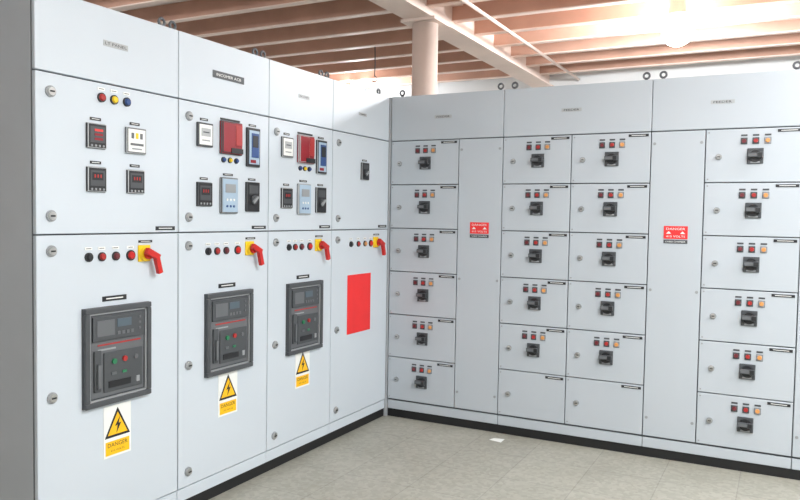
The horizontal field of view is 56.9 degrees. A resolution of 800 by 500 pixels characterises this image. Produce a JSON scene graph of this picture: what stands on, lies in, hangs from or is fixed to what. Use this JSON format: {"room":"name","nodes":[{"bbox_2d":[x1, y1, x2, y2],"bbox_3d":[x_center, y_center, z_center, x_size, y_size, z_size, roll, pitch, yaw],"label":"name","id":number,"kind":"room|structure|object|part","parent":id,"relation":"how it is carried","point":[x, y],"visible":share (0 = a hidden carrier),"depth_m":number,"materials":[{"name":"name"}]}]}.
{"room":"electrical room","nodes":[
{"label":"electrical room","id":0,"kind":"room"},
{"bbox_2d":[117,0,189,11],"bbox_3d":[0.448,-2.164,3.259,11.200,0.080,12.800,2,3,28],"label":"ceiling","id":1,"kind":"structure","parent":0,"point":[178,0],"depth_m":7.07,"materials":[{"name":"paint"}]},
{"bbox_2d":[83,0,799,88],"bbox_3d":[0.415,-2.039,3.207,11.180,0.164,12.170,2,3,28],"label":"ceiling beams","id":2,"kind":"structure","parent":1,"relation":"attached to","point":[339,38],"depth_m":7.41,"materials":[{"name":"paint"}]},
{"bbox_2d":[350,79,363,88],"bbox_3d":[-0.585,-2.158,9.935,0.220,0.242,0.220,2,3,28],"label":"ceiling lamp","id":3,"kind":"object","parent":2,"relation":"attached to","point":[355,82],"visible":0.41,"depth_m":9.86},
{"bbox_3d":[-0.584,-2.264,9.931,0.170,0.030,0.170,2,3,28],"label":"plate","id":4,"kind":"part","parent":3,"relation":"part of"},
{"bbox_3d":[-0.586,-2.143,9.936,0.220,0.212,0.220,2,3,28],"label":"globe","id":5,"kind":"part","parent":3,"relation":"part of"},
{"bbox_2d":[372,47,376,81],"bbox_3d":[-0.271,-1.992,7.931,0.070,0.381,0.012,2,3,28],"label":"hanging wire","id":6,"kind":"object","parent":2,"relation":"hanging from","point":[374,47],"visible":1,"depth_m":7.92,"materials":[{"name":"grey plastic"}]},
{"bbox_2d":[461,0,579,80],"bbox_3d":[-0.655,-1.983,3.842,0.032,0.032,12.760,2,3,28],"label":"conduit pipe","id":7,"kind":"object","parent":2,"relation":"attached to","point":[467,2],"visible":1,"depth_m":7.24,"materials":[{"name":"metal"}]},
{"bbox_2d":[662,11,692,46],"bbox_3d":[2.443,-1.934,6.497,0.260,0.281,0.260,2,3,28],"label":"ceiling lamp","id":8,"kind":"object","parent":2,"relation":"attached to","point":[677,31],"visible":1,"depth_m":6.42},
{"bbox_3d":[2.445,-2.059,6.492,0.170,0.030,0.170,2,3,28],"label":"plate","id":9,"kind":"part","parent":8,"relation":"part of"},
{"bbox_2d":[209,415,799,499],"bbox_3d":[0.392,1.382,3.420,11.200,0.100,12.800,2,3,28],"label":"floor","id":10,"kind":"structure","parent":0,"point":[387,457],"depth_m":4.27,"materials":[{"name":"tile"}]},
{"bbox_2d":[0,0,177,499],"bbox_3d":[-1.562,0.099,3.382,0.822,2.405,0.762,2,3,28],"label":"tall cabinet","id":11,"kind":"object","parent":10,"relation":"on","point":[89,91],"visible":1,"depth_m":3.07,"materials":[{"name":"metal"}]},
{"bbox_3d":[-1.238,-0.872,3.176,0.020,0.317,0.758,2,3,28],"label":"header panel","id":12,"kind":"part","parent":11,"relation":"part of","materials":[{"name":"paint"}]},
{"bbox_3d":[-1.245,-0.391,3.198,0.020,0.634,0.756,2,3,28],"label":"door","id":13,"kind":"part","parent":11,"relation":"part of","materials":[{"name":"paint"}]},
{"bbox_3d":[-1.260,0.558,3.242,0.020,1.254,0.756,2,3,28],"label":"door","id":14,"kind":"part","parent":11,"relation":"part of","materials":[{"name":"paint"}]},
{"bbox_2d":[103,400,130,459],"bbox_3d":[-1.246,0.793,3.258,0.005,0.228,0.150,2,3,28],"label":"sign","id":15,"kind":"object","parent":11,"relation":"attached to","point":[117,417],"visible":1,"depth_m":3.25,"materials":[{"name":"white plastic"}]},
{"bbox_3d":[-1.136,0.033,3.363,0.052,0.155,0.106,2,3,28],"label":"isolator handle","id":16,"kind":"part","parent":11,"relation":"part of","materials":[{"name":"red plastic"}]},
{"bbox_3d":[-1.272,1.221,3.273,0.016,0.062,0.758,2,3,28],"label":"kick panel","id":17,"kind":"part","parent":11,"relation":"part of","materials":[{"name":"paint"}]},
{"bbox_2d":[168,20,268,499],"bbox_3d":[-1.225,0.075,4.028,0.822,2.405,0.695,2,3,28],"label":"tall cabinet","id":18,"kind":"object","parent":10,"relation":"on","point":[223,97],"visible":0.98,"depth_m":3.81,"materials":[{"name":"metal"}]},
{"bbox_3d":[-0.935,1.197,3.918,0.016,0.062,0.691,2,3,28],"label":"kick panel","id":19,"kind":"part","parent":18,"relation":"part of","materials":[{"name":"paint"}]},
{"bbox_3d":[-0.923,0.534,3.887,0.020,1.254,0.689,2,3,28],"label":"door","id":20,"kind":"part","parent":18,"relation":"part of","materials":[{"name":"paint"}]},
{"bbox_3d":[-0.900,-0.896,3.822,0.020,0.317,0.691,2,3,28],"label":"header panel","id":21,"kind":"part","parent":18,"relation":"part of","materials":[{"name":"paint"}]},
{"bbox_3d":[-0.908,-0.415,3.844,0.020,0.634,0.689,2,3,28],"label":"door","id":22,"kind":"part","parent":18,"relation":"part of","materials":[{"name":"paint"}]},
{"bbox_2d":[218,370,236,417],"bbox_3d":[-0.909,0.757,3.902,0.005,0.228,0.150,2,3,28],"label":"sign","id":23,"kind":"object","parent":18,"relation":"attached to","point":[227,382],"visible":1,"depth_m":3.90,"materials":[{"name":"white plastic"}]},
{"bbox_3d":[-0.791,0.008,4.022,0.052,0.155,0.106,2,3,28],"label":"isolator handle","id":24,"kind":"part","parent":18,"relation":"part of","materials":[{"name":"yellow plastic"}]},
{"bbox_2d":[260,50,332,471],"bbox_3d":[-0.912,0.052,4.627,0.822,2.405,0.658,2,3,28],"label":"tall cabinet","id":25,"kind":"object","parent":10,"relation":"on","point":[300,121],"visible":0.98,"depth_m":4.41,"materials":[{"name":"metal"}]},
{"bbox_3d":[-0.622,1.175,4.517,0.016,0.062,0.654,2,3,28],"label":"kick panel","id":26,"kind":"part","parent":25,"relation":"part of","materials":[{"name":"paint"}]},
{"bbox_3d":[-0.610,0.512,4.486,0.020,1.254,0.652,2,3,28],"label":"door","id":27,"kind":"part","parent":25,"relation":"part of","materials":[{"name":"paint"}]},
{"bbox_3d":[-0.595,-0.437,4.443,0.020,0.634,0.652,2,3,28],"label":"door","id":28,"kind":"part","parent":25,"relation":"part of","materials":[{"name":"paint"}]},
{"bbox_3d":[-0.587,-0.918,4.421,0.020,0.317,0.654,2,3,28],"label":"header panel","id":29,"kind":"part","parent":25,"relation":"part of","materials":[{"name":"paint"}]},
{"bbox_2d":[295,351,309,388],"bbox_3d":[-0.594,0.722,4.504,0.005,0.228,0.150,2,3,28],"label":"sign","id":30,"kind":"object","parent":25,"relation":"attached to","point":[302,360],"visible":1,"depth_m":4.50,"materials":[{"name":"white plastic"}]},
{"bbox_3d":[-0.482,-0.014,4.613,0.052,0.155,0.106,2,3,28],"label":"isolator handle","id":31,"kind":"part","parent":25,"relation":"part of","materials":[{"name":"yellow plastic"}]},
{"bbox_2d":[324,71,388,441],"bbox_3d":[-0.585,0.029,5.251,0.822,2.405,0.752,2,3,28],"label":"tall cabinet","id":32,"kind":"object","parent":10,"relation":"on","point":[360,131],"visible":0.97,"depth_m":5.04,"materials":[{"name":"metal"}]},
{"bbox_3d":[-0.295,1.151,5.142,0.016,0.062,0.748,2,3,28],"label":"kick panel","id":33,"kind":"part","parent":32,"relation":"part of","materials":[{"name":"paint"}]},
{"bbox_3d":[-0.283,0.488,5.110,0.020,1.254,0.746,2,3,28],"label":"door","id":34,"kind":"part","parent":32,"relation":"part of","materials":[{"name":"paint"}]},
{"bbox_2d":[347,273,370,334],"bbox_3d":[-0.282,0.365,5.078,0.002,0.400,0.310,2,3,28],"label":"notice sheet","id":35,"kind":"object","parent":32,"relation":"attached to","point":[358,285],"visible":1,"depth_m":5.07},
{"bbox_3d":[-0.268,-0.461,5.067,0.020,0.634,0.746,2,3,28],"label":"door","id":36,"kind":"part","parent":32,"relation":"part of","materials":[{"name":"paint"}]},
{"bbox_3d":[-0.261,-0.942,5.045,0.020,0.317,0.748,2,3,28],"label":"header panel","id":37,"kind":"part","parent":32,"relation":"part of","materials":[{"name":"paint"}]},
{"bbox_3d":[-0.145,-0.038,5.258,0.052,0.155,0.106,2,3,28],"label":"isolator handle","id":38,"kind":"part","parent":32,"relation":"part of","materials":[{"name":"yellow plastic"}]},
{"bbox_2d":[383,97,392,415],"bbox_3d":[-0.094,0.055,5.518,0.108,2.345,0.166,2,3,28],"label":"post","id":39,"kind":"object","parent":10,"relation":"on","point":[390,141],"visible":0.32,"depth_m":5.43,"materials":[{"name":"metal"}]},
{"bbox_2d":[401,15,449,95],"bbox_3d":[0.196,-0.394,6.460,0.320,3.165,0.320,2,3,28],"label":"support column","id":40,"kind":"structure","parent":10,"relation":"on","point":[424,29],"depth_m":6.31,"materials":[{"name":"paint"}]},
{"bbox_2d":[369,0,553,87],"bbox_3d":[-1.009,-2.028,4.025,0.260,0.282,12.780,2,3,28],"label":"ceiling beam","id":41,"kind":"structure","parent":40,"relation":"on","point":[461,35],"depth_m":7.27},
{"bbox_2d":[388,83,504,432],"bbox_3d":[0.437,0.035,5.477,0.861,2.405,0.666,2,3,28],"label":"tall cabinet","id":42,"kind":"object","parent":10,"relation":"on","point":[447,153],"visible":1,"depth_m":5.21,"materials":[{"name":"metal"}]},
{"bbox_3d":[0.146,0.956,5.314,0.086,0.090,0.046,2,3,28],"label":"switch handle","id":43,"kind":"part","parent":42,"relation":"part of","materials":[{"name":"grey plastic"}]},
{"bbox_3d":[0.151,0.641,5.299,0.086,0.090,0.046,2,3,28],"label":"switch handle","id":44,"kind":"part","parent":42,"relation":"part of","materials":[{"name":"grey plastic"}]},
{"bbox_3d":[0.147,0.950,5.341,0.531,0.310,0.036,2,3,28],"label":"feeder door","id":45,"kind":"part","parent":42,"relation":"part of","materials":[{"name":"grey paint"}]},
{"bbox_3d":[0.156,0.326,5.285,0.086,0.090,0.046,2,3,28],"label":"switch handle","id":46,"kind":"part","parent":42,"relation":"part of","materials":[{"name":"grey plastic"}]},
{"bbox_3d":[0.152,0.635,5.327,0.531,0.310,0.036,2,3,28],"label":"feeder door","id":47,"kind":"part","parent":42,"relation":"part of","materials":[{"name":"grey paint"}]},
{"bbox_3d":[0.161,0.011,5.271,0.086,0.090,0.046,2,3,28],"label":"switch handle","id":48,"kind":"part","parent":42,"relation":"part of","materials":[{"name":"grey plastic"}]},
{"bbox_3d":[0.157,0.320,5.312,0.531,0.310,0.036,2,3,28],"label":"feeder door","id":49,"kind":"part","parent":42,"relation":"part of","materials":[{"name":"grey paint"}]},
{"bbox_3d":[0.166,-0.304,5.256,0.086,0.090,0.046,2,3,28],"label":"switch handle","id":50,"kind":"part","parent":42,"relation":"part of","materials":[{"name":"grey plastic"}]},
{"bbox_3d":[0.162,0.005,5.298,0.531,0.310,0.036,2,3,28],"label":"feeder door","id":51,"kind":"part","parent":42,"relation":"part of","materials":[{"name":"grey paint"}]},
{"bbox_3d":[0.171,-0.619,5.242,0.086,0.090,0.046,2,3,28],"label":"switch handle","id":52,"kind":"part","parent":42,"relation":"part of","materials":[{"name":"grey plastic"}]},
{"bbox_3d":[0.167,-0.310,5.284,0.531,0.310,0.036,2,3,28],"label":"feeder door","id":53,"kind":"part","parent":42,"relation":"part of","materials":[{"name":"grey paint"}]},
{"bbox_3d":[0.172,-0.625,5.269,0.531,0.310,0.036,2,3,28],"label":"feeder door","id":54,"kind":"part","parent":42,"relation":"part of","materials":[{"name":"grey paint"}]},
{"bbox_3d":[0.292,1.154,5.284,0.857,0.062,0.016,2,3,28],"label":"kick panel","id":55,"kind":"part","parent":42,"relation":"part of","materials":[{"name":"grey paint"}]},
{"bbox_3d":[0.324,-0.939,5.187,0.857,0.317,0.020,2,3,28],"label":"header panel","id":56,"kind":"part","parent":42,"relation":"part of","materials":[{"name":"grey paint"}]},
{"bbox_3d":[0.544,0.177,5.112,0.318,1.887,0.023,2,3,28],"label":"cable alley door","id":57,"kind":"part","parent":42,"relation":"part of","materials":[{"name":"grey paint"}]},
{"bbox_2d":[470,222,488,237],"bbox_3d":[0.546,-0.137,5.087,0.138,0.106,0.004,2,3,28],"label":"label","id":58,"kind":"object","parent":42,"relation":"attached to","point":[475,227],"visible":1,"depth_m":5.09,"materials":[{"name":"red plastic"}]},
{"bbox_2d":[489,438,503,441],"bbox_3d":[0.644,1.261,4.914,0.092,0.011,0.051,3,3,39],"label":"paper scrap","id":59,"kind":"object","parent":10,"relation":"on","point":[492,439],"visible":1,"depth_m":4.91,"materials":[{"name":"white paper"}]},
{"bbox_2d":[497,72,652,454],"bbox_3d":[1.243,0.067,5.057,0.959,2.405,0.666,2,3,28],"label":"tall cabinet","id":60,"kind":"object","parent":10,"relation":"on","point":[577,158],"visible":1,"depth_m":4.79,"materials":[{"name":"metal"}]},
{"bbox_3d":[0.878,0.979,4.960,0.460,0.310,0.036,2,3,28],"label":"feeder door","id":61,"kind":"part","parent":60,"relation":"part of","materials":[{"name":"grey paint"}]},
{"bbox_3d":[0.882,0.670,4.918,0.086,0.090,0.046,2,3,28],"label":"switch handle","id":62,"kind":"part","parent":60,"relation":"part of","materials":[{"name":"grey plastic"}]},
{"bbox_3d":[0.883,0.664,4.946,0.460,0.310,0.036,2,3,28],"label":"feeder door","id":63,"kind":"part","parent":60,"relation":"part of","materials":[{"name":"grey paint"}]},
{"bbox_3d":[0.887,0.355,4.903,0.086,0.090,0.046,2,3,28],"label":"switch handle","id":64,"kind":"part","parent":60,"relation":"part of","materials":[{"name":"grey plastic"}]},
{"bbox_3d":[0.888,0.349,4.931,0.460,0.310,0.036,2,3,28],"label":"feeder door","id":65,"kind":"part","parent":60,"relation":"part of","materials":[{"name":"grey paint"}]},
{"bbox_3d":[0.892,0.040,4.889,0.086,0.090,0.046,2,3,28],"label":"switch handle","id":66,"kind":"part","parent":60,"relation":"part of","materials":[{"name":"grey plastic"}]},
{"bbox_3d":[0.893,0.034,4.917,0.460,0.310,0.036,2,3,28],"label":"feeder door","id":67,"kind":"part","parent":60,"relation":"part of","materials":[{"name":"grey paint"}]},
{"bbox_3d":[0.897,-0.275,4.875,0.086,0.090,0.046,2,3,28],"label":"switch handle","id":68,"kind":"part","parent":60,"relation":"part of","materials":[{"name":"grey plastic"}]},
{"bbox_3d":[0.898,-0.281,4.902,0.460,0.310,0.036,2,3,28],"label":"feeder door","id":69,"kind":"part","parent":60,"relation":"part of","materials":[{"name":"grey paint"}]},
{"bbox_3d":[0.902,-0.590,4.860,0.086,0.090,0.046,2,3,28],"label":"switch handle","id":70,"kind":"part","parent":60,"relation":"part of","materials":[{"name":"grey plastic"}]},
{"bbox_3d":[0.903,-0.596,4.888,0.460,0.310,0.036,2,3,28],"label":"feeder door","id":71,"kind":"part","parent":60,"relation":"part of","materials":[{"name":"grey paint"}]},
{"bbox_3d":[1.098,1.186,4.864,0.955,0.062,0.016,2,3,28],"label":"kick panel","id":72,"kind":"part","parent":60,"relation":"part of","materials":[{"name":"grey paint"}]},
{"bbox_3d":[1.130,-0.907,4.766,0.955,0.317,0.020,2,3,28],"label":"header panel","id":73,"kind":"part","parent":60,"relation":"part of","materials":[{"name":"grey paint"}]},
{"bbox_3d":[1.303,0.996,4.738,0.487,0.310,0.036,2,3,28],"label":"feeder door","id":74,"kind":"part","parent":60,"relation":"part of","materials":[{"name":"grey paint"}]},
{"bbox_3d":[1.308,0.681,4.724,0.487,0.310,0.036,2,3,28],"label":"feeder door","id":75,"kind":"part","parent":60,"relation":"part of","materials":[{"name":"grey paint"}]},
{"bbox_3d":[1.307,0.687,4.696,0.086,0.090,0.046,2,3,28],"label":"switch handle","id":76,"kind":"part","parent":60,"relation":"part of","materials":[{"name":"grey plastic"}]},
{"bbox_3d":[1.313,0.366,4.710,0.487,0.310,0.036,2,3,28],"label":"feeder door","id":77,"kind":"part","parent":60,"relation":"part of","materials":[{"name":"grey paint"}]},
{"bbox_3d":[1.312,0.372,4.682,0.086,0.090,0.046,2,3,28],"label":"switch handle","id":78,"kind":"part","parent":60,"relation":"part of","materials":[{"name":"grey plastic"}]},
{"bbox_3d":[1.317,0.057,4.668,0.086,0.090,0.046,2,3,28],"label":"switch handle","id":79,"kind":"part","parent":60,"relation":"part of","materials":[{"name":"grey plastic"}]},
{"bbox_3d":[1.318,0.051,4.695,0.487,0.310,0.036,2,3,28],"label":"feeder door","id":80,"kind":"part","parent":60,"relation":"part of","materials":[{"name":"grey paint"}]},
{"bbox_3d":[1.322,-0.258,4.653,0.086,0.090,0.046,2,3,28],"label":"switch handle","id":81,"kind":"part","parent":60,"relation":"part of","materials":[{"name":"grey plastic"}]},
{"bbox_3d":[1.323,-0.264,4.681,0.487,0.310,0.036,2,3,28],"label":"feeder door","id":82,"kind":"part","parent":60,"relation":"part of","materials":[{"name":"grey paint"}]},
{"bbox_3d":[1.328,-0.580,4.667,0.487,0.310,0.036,2,3,28],"label":"feeder door","id":83,"kind":"part","parent":60,"relation":"part of","materials":[{"name":"grey paint"}]},
{"bbox_3d":[1.327,-0.574,4.639,0.086,0.090,0.046,2,3,28],"label":"switch handle","id":84,"kind":"part","parent":60,"relation":"part of","materials":[{"name":"grey plastic"}]},
{"bbox_2d":[642,61,799,478],"bbox_3d":[2.035,0.098,4.644,0.829,2.405,0.666,2,3,28],"label":"tall cabinet","id":85,"kind":"object","parent":10,"relation":"on","point":[722,304],"visible":1,"depth_m":4.38,"materials":[{"name":"metal"}]},
{"bbox_3d":[1.675,0.222,4.522,0.306,1.887,0.023,2,3,28],"label":"cable alley door","id":86,"kind":"part","parent":85,"relation":"part of","materials":[{"name":"grey paint"}]},
{"bbox_2d":[663,226,687,243],"bbox_3d":[1.679,-0.092,4.497,0.138,0.106,0.004,2,3,28],"label":"label","id":87,"kind":"object","parent":85,"relation":"attached to","point":[670,232],"visible":1,"depth_m":4.50,"materials":[{"name":"red plastic"}]},
{"bbox_3d":[1.890,1.218,4.451,0.825,0.062,0.016,2,3,28],"label":"kick panel","id":88,"kind":"part","parent":85,"relation":"part of","materials":[{"name":"grey paint"}]},
{"bbox_3d":[1.923,-0.875,4.353,0.825,0.317,0.020,2,3,28],"label":"header panel","id":89,"kind":"part","parent":85,"relation":"part of","materials":[{"name":"grey paint"}]},
{"bbox_3d":[2.027,1.025,4.361,0.511,0.310,0.036,2,3,28],"label":"feeder door","id":90,"kind":"part","parent":85,"relation":"part of","materials":[{"name":"grey paint"}]},
{"bbox_3d":[2.026,1.031,4.333,0.086,0.090,0.046,2,3,28],"label":"switch handle","id":91,"kind":"part","parent":85,"relation":"part of","materials":[{"name":"grey plastic"}]},
{"bbox_3d":[2.032,0.710,4.346,0.511,0.310,0.036,2,3,28],"label":"feeder door","id":92,"kind":"part","parent":85,"relation":"part of","materials":[{"name":"grey paint"}]},
{"bbox_3d":[2.031,0.716,4.319,0.086,0.090,0.046,2,3,28],"label":"switch handle","id":93,"kind":"part","parent":85,"relation":"part of","materials":[{"name":"grey plastic"}]},
{"bbox_3d":[2.037,0.395,4.332,0.511,0.310,0.036,2,3,28],"label":"feeder door","id":94,"kind":"part","parent":85,"relation":"part of","materials":[{"name":"grey paint"}]},
{"bbox_3d":[2.036,0.401,4.304,0.086,0.090,0.046,2,3,28],"label":"switch handle","id":95,"kind":"part","parent":85,"relation":"part of","materials":[{"name":"grey plastic"}]},
{"bbox_3d":[2.042,0.079,4.318,0.511,0.310,0.036,2,3,28],"label":"feeder door","id":96,"kind":"part","parent":85,"relation":"part of","materials":[{"name":"grey paint"}]},
{"bbox_3d":[2.041,0.085,4.290,0.086,0.090,0.046,2,3,28],"label":"switch handle","id":97,"kind":"part","parent":85,"relation":"part of","materials":[{"name":"grey plastic"}]},
{"bbox_3d":[2.047,-0.236,4.303,0.511,0.310,0.036,2,3,28],"label":"feeder door","id":98,"kind":"part","parent":85,"relation":"part of","materials":[{"name":"grey paint"}]},
{"bbox_3d":[2.052,-0.551,4.289,0.511,0.310,0.036,2,3,28],"label":"feeder door","id":99,"kind":"part","parent":85,"relation":"part of","materials":[{"name":"grey paint"}]},
{"bbox_3d":[2.046,-0.230,4.276,0.086,0.090,0.046,2,3,28],"label":"switch handle","id":100,"kind":"part","parent":85,"relation":"part of","materials":[{"name":"grey plastic"}]},
{"bbox_3d":[2.051,-0.545,4.261,0.086,0.090,0.046,2,3,28],"label":"switch handle","id":101,"kind":"part","parent":85,"relation":"part of","materials":[{"name":"grey plastic"}]},
{"bbox_2d":[791,257,799,479],"bbox_3d":[2.678,0.122,4.332,0.600,2.405,0.623,2,3,28],"label":"tall cabinet","id":102,"kind":"object","parent":10,"relation":"on","point":[795,457],"visible":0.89,"depth_m":4.23,"materials":[{"name":"metal"}]},
{"bbox_3d":[2.523,1.243,4.120,0.596,0.062,0.016,2,3,28],"label":"kick panel","id":103,"kind":"part","parent":102,"relation":"part of","materials":[{"name":"grey paint"}]},
{"bbox_2d":[365,55,799,96],"bbox_3d":[3.419,-0.660,9.072,11.200,3.560,0.150,2,3,28],"label":"wall","id":104,"kind":"structure","parent":0,"point":[775,63],"depth_m":9.24,"materials":[{"name":"paint"}]}
]}

